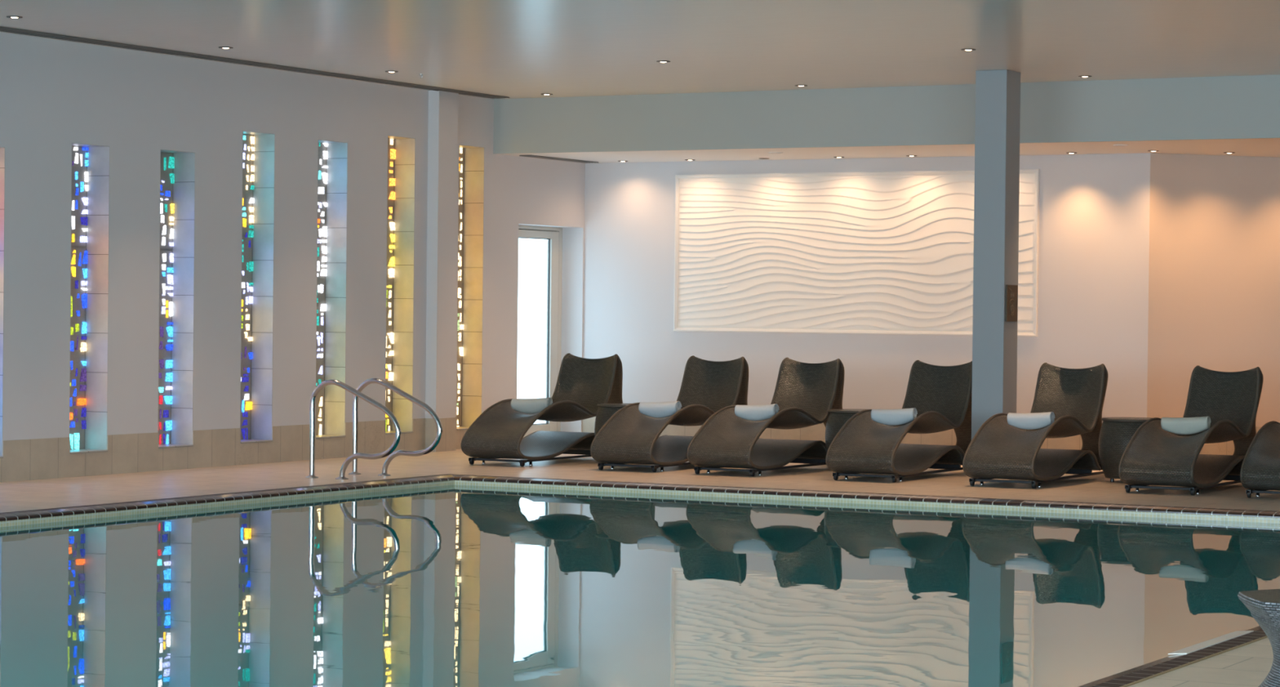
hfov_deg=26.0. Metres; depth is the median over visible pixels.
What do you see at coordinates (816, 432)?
baseboard
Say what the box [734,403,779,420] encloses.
rolled towel
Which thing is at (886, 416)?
rolled towel
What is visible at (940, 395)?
lounger
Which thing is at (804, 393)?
lounger
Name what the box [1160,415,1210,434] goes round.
rolled towel
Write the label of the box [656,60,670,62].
recessed light
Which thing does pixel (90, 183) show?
window
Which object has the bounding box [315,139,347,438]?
window
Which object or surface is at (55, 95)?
wall
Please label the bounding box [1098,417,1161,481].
table
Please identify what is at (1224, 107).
beam
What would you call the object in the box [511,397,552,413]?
rolled towel
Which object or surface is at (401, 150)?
window
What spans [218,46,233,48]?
recessed light
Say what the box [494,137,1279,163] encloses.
ceiling
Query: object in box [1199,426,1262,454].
baseboard
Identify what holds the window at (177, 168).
in the wall at (55, 95)
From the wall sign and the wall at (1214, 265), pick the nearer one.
the wall sign
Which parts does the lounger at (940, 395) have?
frame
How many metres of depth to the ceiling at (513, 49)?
19.90 m
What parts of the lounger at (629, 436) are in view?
frame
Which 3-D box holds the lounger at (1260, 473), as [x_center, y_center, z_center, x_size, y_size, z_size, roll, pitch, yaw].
[5.076,0.647,20.661,0.565,0.911,2.287,1,1,29]
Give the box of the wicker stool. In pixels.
[1237,588,1279,686]
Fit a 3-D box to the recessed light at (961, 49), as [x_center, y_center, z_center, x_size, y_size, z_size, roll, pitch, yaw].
[2.433,-2.173,20.558,0.110,0.009,0.110,1,1,29]
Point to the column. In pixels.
(997, 92)
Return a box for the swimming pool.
[0,473,1279,686]
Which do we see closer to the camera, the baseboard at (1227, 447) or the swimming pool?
the swimming pool
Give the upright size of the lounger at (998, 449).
0.911 m
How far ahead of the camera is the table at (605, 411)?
23.46 m
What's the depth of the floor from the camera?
20.62 m
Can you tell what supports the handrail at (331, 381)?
on the floor
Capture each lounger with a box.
[460,352,622,466]
[590,355,759,471]
[686,357,844,475]
[825,360,972,482]
[962,362,1107,488]
[1118,364,1263,494]
[1240,420,1279,497]
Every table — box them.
[594,403,630,435]
[825,408,865,450]
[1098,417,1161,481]
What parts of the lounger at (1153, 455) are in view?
frame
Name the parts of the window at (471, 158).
coloured glass, sill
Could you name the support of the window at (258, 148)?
in the wall at (55, 95)
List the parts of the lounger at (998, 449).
frame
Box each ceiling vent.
[0,26,509,98]
[519,155,598,163]
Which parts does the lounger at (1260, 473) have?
frame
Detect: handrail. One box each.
[305,378,400,479]
[348,377,442,475]
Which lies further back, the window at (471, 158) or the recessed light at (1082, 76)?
the window at (471, 158)
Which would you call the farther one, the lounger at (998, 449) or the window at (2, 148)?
the lounger at (998, 449)
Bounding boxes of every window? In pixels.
[0,146,4,457]
[69,142,109,453]
[158,149,195,448]
[240,130,275,443]
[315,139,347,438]
[385,135,415,434]
[456,144,484,430]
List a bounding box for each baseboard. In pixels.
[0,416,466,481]
[582,416,1082,449]
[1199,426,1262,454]
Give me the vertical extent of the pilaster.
3.253 m
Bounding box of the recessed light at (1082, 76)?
[1078,75,1091,77]
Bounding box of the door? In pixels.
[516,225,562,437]
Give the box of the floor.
[0,448,1279,686]
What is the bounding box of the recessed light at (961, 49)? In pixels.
[960,48,975,50]
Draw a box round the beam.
[493,74,1279,153]
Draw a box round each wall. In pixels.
[0,31,585,440]
[582,152,1150,422]
[1146,152,1279,426]
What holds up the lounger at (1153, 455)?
on the floor
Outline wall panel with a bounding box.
[673,168,1039,336]
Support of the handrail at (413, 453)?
on the floor
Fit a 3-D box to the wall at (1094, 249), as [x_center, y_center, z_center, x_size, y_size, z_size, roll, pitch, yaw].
[2.036,-0.369,26.225,5.803,2.743,0.200,1,1,29]
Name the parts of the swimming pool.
deck trim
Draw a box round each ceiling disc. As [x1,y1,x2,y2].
[768,151,782,153]
[1113,144,1128,146]
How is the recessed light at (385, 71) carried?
in the ceiling at (513, 49)
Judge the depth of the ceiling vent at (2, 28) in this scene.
22.12 m
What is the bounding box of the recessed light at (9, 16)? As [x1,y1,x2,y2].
[6,15,22,18]
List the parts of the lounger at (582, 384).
frame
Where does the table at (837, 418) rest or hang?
on the floor
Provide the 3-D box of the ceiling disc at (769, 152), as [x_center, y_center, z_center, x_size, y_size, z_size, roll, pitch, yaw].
[1.236,-1.733,25.248,0.130,0.010,0.130,1,1,29]
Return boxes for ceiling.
[0,0,1279,99]
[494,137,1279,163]
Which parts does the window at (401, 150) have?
coloured glass, sill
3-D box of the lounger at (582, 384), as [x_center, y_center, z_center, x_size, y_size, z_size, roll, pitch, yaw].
[-0.688,0.547,23.809,0.565,0.911,2.287,1,1,29]
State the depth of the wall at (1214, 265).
24.96 m
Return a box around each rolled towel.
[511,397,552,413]
[638,400,681,417]
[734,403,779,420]
[871,407,917,425]
[1007,411,1054,429]
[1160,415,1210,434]
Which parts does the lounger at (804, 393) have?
frame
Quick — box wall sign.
[1005,284,1017,321]
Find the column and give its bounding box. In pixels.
[971,69,1020,439]
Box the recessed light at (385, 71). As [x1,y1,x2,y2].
[385,71,398,72]
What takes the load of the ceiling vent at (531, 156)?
in the ceiling at (1255, 147)
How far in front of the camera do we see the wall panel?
26.20 m
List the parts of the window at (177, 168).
coloured glass, sill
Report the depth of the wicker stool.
8.12 m
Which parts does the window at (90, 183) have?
coloured glass, sill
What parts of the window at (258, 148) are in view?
coloured glass, sill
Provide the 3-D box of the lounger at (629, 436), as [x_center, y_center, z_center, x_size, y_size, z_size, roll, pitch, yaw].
[0.393,0.566,23.218,0.565,0.911,2.287,1,1,29]
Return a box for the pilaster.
[425,90,458,417]
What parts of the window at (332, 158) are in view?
coloured glass, sill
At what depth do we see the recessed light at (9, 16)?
18.94 m
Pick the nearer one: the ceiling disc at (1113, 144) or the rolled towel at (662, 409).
the rolled towel at (662, 409)
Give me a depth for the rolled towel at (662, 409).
22.69 m
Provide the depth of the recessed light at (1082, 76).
22.71 m
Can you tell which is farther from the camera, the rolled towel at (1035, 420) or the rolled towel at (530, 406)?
the rolled towel at (530, 406)

